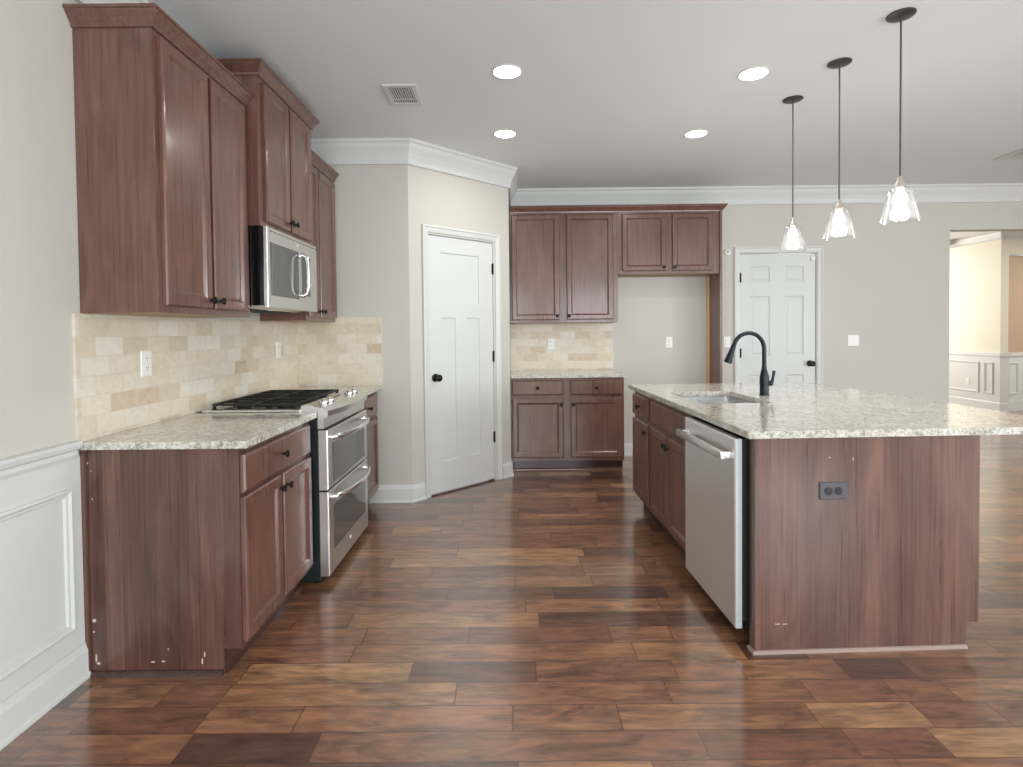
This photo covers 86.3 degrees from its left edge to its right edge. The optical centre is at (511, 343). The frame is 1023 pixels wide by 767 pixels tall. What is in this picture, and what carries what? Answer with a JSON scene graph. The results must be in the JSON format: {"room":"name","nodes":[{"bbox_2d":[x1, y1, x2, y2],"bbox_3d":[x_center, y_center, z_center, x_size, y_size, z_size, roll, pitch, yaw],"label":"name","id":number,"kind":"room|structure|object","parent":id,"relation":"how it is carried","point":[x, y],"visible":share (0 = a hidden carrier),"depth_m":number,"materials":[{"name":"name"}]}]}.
{"room":"kitchen","nodes":[
{"label":"kitchen","id":0,"kind":"room"},
{"bbox_2d":[0,0,259,458],"bbox_3d":[-1.734,-0.070,0.677,0.120,2.790,7.348,-1,1,0],"label":"wall","id":1,"kind":"structure","parent":0,"point":[40,285],"depth_m":1.93,"materials":[{"name":"beige paint"}]},
{"bbox_2d":[0,489,74,680],"bbox_3d":[-1.653,0.848,0.463,0.016,0.537,3.180,-1,1,0],"label":"trim","id":2,"kind":"structure","parent":1,"relation":"attached to","point":[66,495],"depth_m":2.02,"materials":[{"name":"white paint"}]},
{"bbox_2d":[0,441,82,478],"bbox_3d":[-1.655,0.457,-0.448,0.034,0.062,5.055,-1,1,0],"label":"trim","id":3,"kind":"structure","parent":1,"relation":"attached to","point":[17,464],"depth_m":1.90,"materials":[{"name":"white paint"}]},
{"bbox_2d":[0,456,84,702],"bbox_3d":[-1.666,0.850,-0.424,0.004,0.726,5.086,-1,1,0],"label":"wainscoting","id":4,"kind":"structure","parent":1,"relation":"attached to","point":[32,572],"depth_m":1.91,"materials":[{"name":"white paint"}]},
{"bbox_2d":[0,642,90,750],"bbox_3d":[-1.651,1.281,-0.417,0.024,0.135,5.080,-1,1,0],"label":"baseboard","id":5,"kind":"structure","parent":1,"relation":"attached to","point":[22,709],"depth_m":1.91,"materials":[{"name":"white paint"}]},
{"bbox_2d":[62,3,253,317],"bbox_3d":[-1.496,-0.704,2.445,0.356,1.156,0.779,-1,1,0],"label":"upper cabinet","id":6,"kind":"object","parent":1,"relation":"attached to","point":[160,122],"visible":1,"depth_m":2.11,"materials":[{"name":"brown wood"}]},
{"bbox_2d":[72,313,298,440],"bbox_3d":[-1.659,0.108,3.156,0.012,0.494,2.157,-1,1,0],"label":"tile backsplash","id":7,"kind":"structure","parent":1,"relation":"attached to","point":[198,363],"depth_m":2.63,"materials":[{"name":"stone"}]},
{"bbox_2d":[140,350,151,376],"bbox_3d":[-1.653,0.090,2.472,0.008,0.117,0.072,-1,1,0],"label":"power outlet","id":8,"kind":"object","parent":7,"relation":"attached to","point":[145,356],"visible":1,"depth_m":2.46,"materials":[{"name":"white plastic"}]},
{"bbox_2d":[144,355,149,361],"bbox_3d":[-1.650,0.069,2.472,0.002,0.033,0.033,-1,1,0],"label":"receptacle","id":9,"kind":"object","parent":8,"relation":"attached to","point":[146,357],"depth_m":2.47,"materials":[{"name":"white plastic"}]},
{"bbox_2d":[145,364,149,371],"bbox_3d":[-1.649,0.111,2.473,0.002,0.033,0.033,-1,1,0],"label":"receptacle","id":10,"kind":"object","parent":8,"relation":"attached to","point":[147,366],"depth_m":2.47,"materials":[{"name":"white plastic"}]},
{"bbox_2d":[276,341,280,357],"bbox_3d":[-1.649,0.044,3.866,0.008,0.117,0.072,-1,1,0],"label":"power outlet","id":11,"kind":"object","parent":7,"relation":"attached to","point":[278,344],"visible":1,"depth_m":3.86,"materials":[{"name":"white plastic"}]},
{"bbox_2d":[216,58,319,245],"bbox_3d":[-1.468,-1.041,3.210,0.415,0.840,0.844,-1,1,0],"label":"upper cabinet","id":12,"kind":"object","parent":1,"relation":"attached to","point":[279,126],"visible":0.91,"depth_m":3.02,"materials":[{"name":"brown wood"}]},
{"bbox_2d":[248,226,316,313],"bbox_3d":[-1.438,-0.403,3.205,0.455,0.434,0.715,-1,1,0],"label":"microwave","id":13,"kind":"object","parent":12,"relation":"attached to","point":[282,267],"visible":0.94,"depth_m":3.02,"materials":[{"name":"silver metal"}]},
{"bbox_2d":[260,149,338,321],"bbox_3d":[-1.492,-0.727,3.906,0.356,1.138,0.615,-1,1,0],"label":"upper cabinet","id":14,"kind":"object","parent":1,"relation":"attached to","point":[324,176],"visible":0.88,"depth_m":3.92,"materials":[{"name":"brown wood"}]},
{"bbox_2d":[330,165,411,484],"bbox_3d":[-1.226,-0.155,4.289,0.877,2.790,0.120,-1,1,0],"label":"wall","id":15,"kind":"structure","parent":0,"point":[371,201],"depth_m":4.22,"materials":[{"name":"beige paint"}]},
{"bbox_2d":[298,316,381,385],"bbox_3d":[-1.330,0.061,4.228,0.644,0.534,0.012,-1,1,0],"label":"tile backsplash","id":16,"kind":"structure","parent":15,"relation":"attached to","point":[347,351],"depth_m":4.22,"materials":[{"name":"stone"}]},
{"bbox_2d":[370,482,425,502],"bbox_3d":[-0.886,1.169,4.255,0.440,0.135,0.087,-1,1,-11],"label":"baseboard","id":17,"kind":"structure","parent":15,"relation":"attached to","point":[414,493],"depth_m":4.24,"materials":[{"name":"white paint"}]},
{"bbox_2d":[75,0,1022,205],"bbox_3d":[2.914,-1.439,1.325,9.199,0.175,8.730,-1,1,0],"label":"trim","id":18,"kind":"structure","parent":15,"relation":"attached to","point":[334,151],"depth_m":5.62,"materials":[{"name":"white paint"}]},
{"bbox_2d":[408,165,510,484],"bbox_3d":[-0.437,-0.171,4.630,1.063,2.790,0.100,-2,2,-44],"label":"wall","id":19,"kind":"structure","parent":0,"point":[435,198],"depth_m":4.46,"materials":[{"name":"beige paint"}]},
{"bbox_2d":[422,224,502,498],"bbox_3d":[-0.412,0.137,4.614,0.823,2.174,0.155,-2,2,-44],"label":"door","id":20,"kind":"structure","parent":19,"relation":"in","point":[458,273],"depth_m":4.59,"materials":[{"name":"white paint"}]},
{"bbox_2d":[503,458,513,478],"bbox_3d":[-0.010,1.144,5.005,0.074,0.135,0.249,0,1,21],"label":"baseboard","id":21,"kind":"structure","parent":19,"relation":"attached to","point":[508,472],"depth_m":4.95,"materials":[{"name":"white paint"}]},
{"bbox_2d":[508,195,510,407],"bbox_3d":[-0.077,-0.192,5.414,0.120,2.790,0.867,-1,1,0],"label":"wall","id":22,"kind":"structure","parent":0,"point":[508,195],"depth_m":5.23,"materials":[{"name":"beige paint"}]},
{"bbox_2d":[0,411,1022,766],"bbox_3d":[4.392,1.206,5.006,12.320,0.080,16.220,-1,1,0],"label":"floor","id":23,"kind":"structure","parent":0,"point":[530,618],"depth_m":2.11,"materials":[{"name":"brown wood"}]},
{"bbox_2d":[79,421,312,676],"bbox_3d":[-1.327,0.839,2.477,0.660,0.883,0.748,-1,1,0],"label":"base cabinet","id":24,"kind":"object","parent":23,"relation":"on","point":[190,555],"visible":0.99,"depth_m":2.12,"materials":[{"name":"brown wood"}]},
{"bbox_2d":[79,412,316,449],"bbox_3d":[-1.338,0.383,2.465,0.647,0.030,0.752,-1,1,0],"label":"countertop","id":25,"kind":"structure","parent":24,"relation":"on","point":[195,430],"depth_m":2.29,"materials":[{"name":"stone"}]},
{"bbox_2d":[202,388,370,582],"bbox_3d":[-1.241,0.779,3.241,0.734,0.969,0.781,-1,1,0],"label":"range","id":26,"kind":"object","parent":23,"relation":"on","point":[340,470],"visible":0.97,"depth_m":2.99,"materials":[{"name":"grey metal"}]},
{"bbox_2d":[202,389,338,412],"bbox_3d":[-1.356,0.330,3.231,0.514,0.041,0.781,-1,1,0],"label":"cooktop","id":27,"kind":"object","parent":26,"relation":"in","point":[270,401],"depth_m":2.99,"materials":[{"name":"black metal"}]},
{"bbox_2d":[362,392,378,504],"bbox_3d":[-1.319,0.807,3.940,0.652,0.883,0.612,-1,1,0],"label":"base cabinet","id":28,"kind":"object","parent":23,"relation":"on","point":[370,404],"visible":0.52,"depth_m":4.06,"materials":[{"name":"brown wood"}]},
{"bbox_2d":[286,386,380,394],"bbox_3d":[-1.334,0.350,3.930,0.647,0.030,0.618,-1,1,0],"label":"countertop","id":29,"kind":"structure","parent":28,"relation":"on","point":[366,389],"depth_m":4.07,"materials":[{"name":"stone"}]},
{"bbox_2d":[511,377,623,470],"bbox_3d":[0.527,0.755,5.413,1.062,0.883,0.658,-1,1,0],"label":"base cabinet","id":30,"kind":"object","parent":23,"relation":"on","point":[557,423],"visible":0.99,"depth_m":5.13,"materials":[{"name":"brown wood"}]},
{"bbox_2d":[510,369,626,377],"bbox_3d":[0.534,0.298,5.411,1.089,0.030,0.649,-1,1,0],"label":"countertop","id":31,"kind":"structure","parent":30,"relation":"on","point":[601,373],"depth_m":5.18,"materials":[{"name":"stone"}]},
{"bbox_2d":[632,391,660,525],"bbox_3d":[1.215,0.782,3.883,0.672,0.883,0.430,-1,1,-2],"label":"base cabinet","id":32,"kind":"object","parent":23,"relation":"on","point":[641,403],"visible":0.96,"depth_m":3.85,"materials":[{"name":"brown wood"}]},
{"bbox_2d":[649,398,694,555],"bbox_3d":[1.234,0.795,3.285,0.672,0.883,0.765,-1,1,-2],"label":"base cabinet","id":33,"kind":"object","parent":23,"relation":"on","point":[667,449],"visible":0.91,"depth_m":3.27,"materials":[{"name":"brown wood"}]},
{"bbox_2d":[628,382,1022,438],"bbox_3d":[1.617,0.337,3.165,1.415,0.030,1.942,-1,1,-2],"label":"countertop","id":34,"kind":"structure","parent":33,"relation":"on","point":[790,409],"depth_m":2.62,"materials":[{"name":"stone"}]},
{"bbox_2d":[680,396,753,403],"bbox_3d":[1.237,0.434,3.303,0.442,0.160,0.611,-1,1,-2],"label":"sink","id":35,"kind":"object","parent":34,"relation":"in","point":[699,399],"visible":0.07,"depth_m":3.59,"materials":[{"name":"silver metal"}]},
{"bbox_2d":[724,331,775,395],"bbox_3d":[1.461,0.121,3.348,0.320,0.396,0.058,-1,1,-2],"label":"kitchen faucet","id":36,"kind":"object","parent":34,"relation":"on","point":[764,382],"visible":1,"depth_m":3.34,"materials":[{"name":"black metal"}]},
{"bbox_2d":[676,417,748,631],"bbox_3d":[1.221,0.820,2.588,0.705,0.866,0.601,-1,1,-2],"label":"dishwasher","id":37,"kind":"object","parent":23,"relation":"on","point":[716,457],"visible":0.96,"depth_m":2.43,"materials":[{"name":"silver metal"}]},
{"bbox_2d":[706,203,727,383],"bbox_3d":[2.084,-0.099,5.548,0.094,2.554,0.348,-1,1,0],"label":"end panel","id":38,"kind":"object","parent":23,"relation":"on","point":[713,282],"visible":0.41,"depth_m":5.54,"materials":[{"name":"brown wood"}]},
{"bbox_2d":[747,435,979,654],"bbox_3d":[1.418,0.796,3.162,0.950,0.883,1.888,-1,1,-2],"label":"island end panel","id":39,"kind":"object","parent":23,"relation":"on","point":[893,564],"visible":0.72,"depth_m":2.23,"materials":[{"name":"brown wood"}]},
{"bbox_2d":[819,482,846,499],"bbox_3d":[1.305,0.598,2.216,0.114,0.070,0.009,-1,1,-2],"label":"power outlet","id":40,"kind":"object","parent":39,"relation":"attached to","point":[827,490],"visible":1,"depth_m":2.21,"materials":[{"name":"grey plastic"}]},
{"bbox_2d":[824,487,832,494],"bbox_3d":[1.284,0.598,2.213,0.033,0.033,0.002,-1,1,-2],"label":"receptacle","id":41,"kind":"object","parent":40,"relation":"attached to","point":[827,490],"depth_m":2.21,"materials":[{"name":"black plastic"}]},
{"bbox_2d":[835,487,842,494],"bbox_3d":[1.326,0.598,2.214,0.033,0.033,0.002,-1,1,-2],"label":"receptacle","id":42,"kind":"object","parent":40,"relation":"attached to","point":[838,490],"depth_m":2.21,"materials":[{"name":"black plastic"}]},
{"bbox_2d":[147,0,1022,255],"bbox_3d":[4.362,-1.663,4.943,12.320,0.080,16.220,-1,1,0],"label":"ceiling","id":43,"kind":"structure","parent":0,"point":[607,93],"depth_m":3.21,"materials":[{"name":"paint"}]},
{"bbox_2d":[381,84,422,105],"bbox_3d":[-0.669,-1.531,3.366,0.200,0.008,0.286,-1,1,0],"label":"ceiling vent","id":44,"kind":"object","parent":43,"relation":"in","point":[397,94],"visible":1,"depth_m":3.35,"materials":[{"name":"white metal"}]},
{"bbox_2d":[493,129,516,137],"bbox_3d":[-0.050,-1.554,4.052,0.174,0.004,0.174,-1,1,0],"label":"recessed light","id":45,"kind":"object","parent":43,"relation":"in","point":[504,133],"visible":1,"depth_m":4.04,"materials":[{"name":"white paint"}]},
{"bbox_2d":[492,64,521,78],"bbox_3d":[-0.026,-1.533,3.083,0.174,0.004,0.174,-1,1,0],"label":"recessed light","id":46,"kind":"object","parent":43,"relation":"in","point":[505,71],"visible":1,"depth_m":3.07,"materials":[{"name":"white paint"}]},
{"bbox_2d":[684,129,707,137],"bbox_3d":[1.381,-1.570,4.088,0.174,0.004,0.174,-1,1,0],"label":"recessed light","id":47,"kind":"object","parent":43,"relation":"in","point":[697,133],"visible":1,"depth_m":4.08,"materials":[{"name":"white paint"}]},
{"bbox_2d":[737,66,769,80],"bbox_3d":[1.390,-1.549,3.138,0.174,0.004,0.174,-1,1,0],"label":"recessed light","id":48,"kind":"object","parent":43,"relation":"in","point":[753,73],"visible":1,"depth_m":3.13,"materials":[{"name":"white paint"}]},
{"bbox_2d":[779,95,806,251],"bbox_3d":[1.804,-1.081,3.503,0.160,0.965,0.160,-1,1,0],"label":"pendant light","id":49,"kind":"object","parent":43,"relation":"hanging from","point":[792,234],"visible":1,"depth_m":3.50,"materials":[{"name":"grey glass"}]},
{"bbox_2d":[789,217,795,228],"bbox_3d":[1.807,-0.773,3.510,0.044,0.073,0.044,-1,1,0],"label":"socket","id":50,"kind":"object","parent":49,"relation":"attached to","point":[792,225],"depth_m":3.50,"materials":[{"name":"silver metal"}]},
{"bbox_2d":[823,57,855,239],"bbox_3d":[1.818,-1.070,3.029,0.160,0.965,0.160,-1,1,0],"label":"pendant light","id":51,"kind":"object","parent":43,"relation":"hanging from","point":[839,219],"visible":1,"depth_m":3.02,"materials":[{"name":"grey"}]},
{"bbox_2d":[835,199,843,213],"bbox_3d":[1.821,-0.762,3.036,0.044,0.073,0.044,-1,1,0],"label":"socket","id":52,"kind":"object","parent":51,"relation":"attached to","point":[839,207],"depth_m":3.02,"materials":[{"name":"silver metal"}]},
{"bbox_2d":[880,7,920,224],"bbox_3d":[1.831,-1.060,2.572,0.160,0.965,0.160,-1,1,0],"label":"pendant light","id":53,"kind":"object","parent":43,"relation":"hanging from","point":[900,199],"visible":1,"depth_m":2.56,"materials":[{"name":"grey"}]},
{"bbox_2d":[894,176,905,192],"bbox_3d":[1.835,-0.752,2.579,0.044,0.073,0.044,-1,1,0],"label":"socket","id":54,"kind":"object","parent":53,"relation":"attached to","point":[900,186],"depth_m":2.57,"materials":[{"name":"silver metal"}]},
{"bbox_2d":[993,149,1022,159],"bbox_3d":[4.382,-1.611,4.624,0.320,0.008,0.340,-1,1,0],"label":"ceiling vent","id":55,"kind":"object","parent":43,"relation":"in","point":[1017,155],"visible":1,"depth_m":4.70,"materials":[{"name":"white metal"}]},
{"bbox_2d":[509,202,1022,442],"bbox_3d":[5.211,-0.254,5.772,10.455,2.790,0.120,-1,1,0],"label":"wall","id":56,"kind":"structure","parent":0,"point":[887,285],"depth_m":5.71,"materials":[{"name":"beige paint"}]},
{"bbox_2d":[510,323,612,369],"bbox_3d":[0.525,0.031,5.726,1.076,0.488,0.010,-1,1,0],"label":"tile backsplash","id":57,"kind":"structure","parent":56,"relation":"attached to","point":[578,346],"depth_m":5.72,"materials":[{"name":"stone"}]},
{"bbox_2d":[548,338,554,348],"bbox_3d":[0.413,0.001,5.715,0.072,0.117,0.008,-1,1,0],"label":"power outlet","id":58,"kind":"object","parent":57,"relation":"attached to","point":[551,341],"visible":1,"depth_m":5.71,"materials":[{"name":"white plastic"}]},
{"bbox_2d":[509,205,617,323],"bbox_3d":[0.515,-0.785,5.533,1.071,1.150,0.356,-1,1,0],"label":"upper cabinet","id":59,"kind":"object","parent":56,"relation":"attached to","point":[563,259],"visible":1,"depth_m":5.40,"materials":[{"name":"brown wood"}]},
{"bbox_2d":[624,443,632,455],"bbox_3d":[1.574,1.111,5.740,1.002,0.135,0.024,-1,1,0],"label":"baseboard","id":60,"kind":"structure","parent":56,"relation":"attached to","point":[628,447],"depth_m":5.74,"materials":[{"name":"white paint"}]},
{"bbox_2d":[617,203,720,276],"bbox_3d":[1.551,-1.032,5.525,1.004,0.677,0.356,-1,1,0],"label":"upper cabinet","id":61,"kind":"object","parent":56,"relation":"attached to","point":[655,240],"visible":0.96,"depth_m":5.39,"materials":[{"name":"brown wood"}]},
{"bbox_2d":[666,337,672,347],"bbox_3d":[1.650,-0.011,5.722,0.072,0.117,0.008,-1,1,0],"label":"power outlet","id":62,"kind":"object","parent":56,"relation":"attached to","point":[669,340],"visible":1,"depth_m":5.72,"materials":[{"name":"white plastic"}]},
{"bbox_2d":[723,336,729,347],"bbox_3d":[2.256,-0.018,5.720,0.072,0.117,0.008,-1,1,0],"label":"light switch","id":63,"kind":"object","parent":56,"relation":"attached to","point":[726,339],"visible":0.93,"depth_m":5.72,"materials":[{"name":"white plastic"}]},
{"bbox_2d":[724,249,730,254],"bbox_3d":[2.252,-0.952,5.692,0.064,0.064,0.024,-1,1,0],"label":"wall sensor","id":64,"kind":"object","parent":56,"relation":"attached to","point":[727,251],"visible":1,"depth_m":5.69,"materials":[{"name":"white plastic"}]},
{"bbox_2d":[734,246,823,383],"bbox_3d":[2.795,0.076,5.743,0.925,2.178,0.155,-1,1,0],"label":"door","id":65,"kind":"structure","parent":56,"relation":"in","point":[778,297],"depth_m":5.73,"materials":[{"name":"white paint"}]},
{"bbox_2d":[848,335,858,345],"bbox_3d":[3.578,-0.031,5.716,0.117,0.117,0.008,-1,1,0],"label":"light switch","id":66,"kind":"object","parent":56,"relation":"attached to","point":[853,340],"visible":1,"depth_m":5.71,"materials":[{"name":"white plastic"}]},
{"bbox_2d":[949,239,1008,352],"bbox_3d":[7.582,-0.388,10.684,0.120,2.790,4.580,-1,1,0],"label":"wall","id":67,"kind":"structure","parent":0,"point":[979,273],"depth_m":8.76,"materials":[{"name":"beige paint"}]},
{"bbox_2d":[949,395,1008,411],"bbox_3d":[7.583,0.929,10.601,0.144,0.160,4.404,-1,1,0],"label":"baseboard","id":68,"kind":"structure","parent":67,"relation":"attached to","point":[953,399],"depth_m":8.77,"materials":[{"name":"white paint"}]},
{"bbox_2d":[949,351,1011,401],"bbox_3d":[7.591,0.471,10.588,0.180,0.754,4.410,-1,1,0],"label":"trim","id":69,"kind":"structure","parent":67,"relation":"attached to","point":[958,371],"depth_m":8.75,"materials":[{"name":"white paint"}]},
{"bbox_2d":[1008,255,1022,352],"bbox_3d":[9.094,-0.177,8.825,2.998,2.420,0.100,-1,1,-12],"label":"wall","id":70,"kind":"structure","parent":0,"point":[1015,310],"depth_m":8.49,"materials":[{"name":"beige paint"}]},
{"bbox_2d":[1008,352,1022,410],"bbox_3d":[9.115,0.576,8.778,3.000,0.914,0.031,-1,1,-12],"label":"trim","id":71,"kind":"structure","parent":70,"relation":"attached to","point":[1015,403],"depth_m":8.50,"materials":[{"name":"white paint"}]},
{"bbox_2d":[1009,239,1022,254],"bbox_3d":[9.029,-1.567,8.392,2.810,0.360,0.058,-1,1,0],"label":"ceiling","id":72,"kind":"structure","parent":0,"point":[1015,245],"depth_m":8.37,"materials":[{"name":"beige paint"}]},
{"bbox_2d":[950,231,1022,248],"bbox_3d":[6.870,-1.720,11.095,8.929,0.130,3.457,1,2,42],"label":"trim","id":73,"kind":"structure","parent":72,"relation":"attached to","point":[994,235],"depth_m":8.59,"materials":[{"name":"white paint"}]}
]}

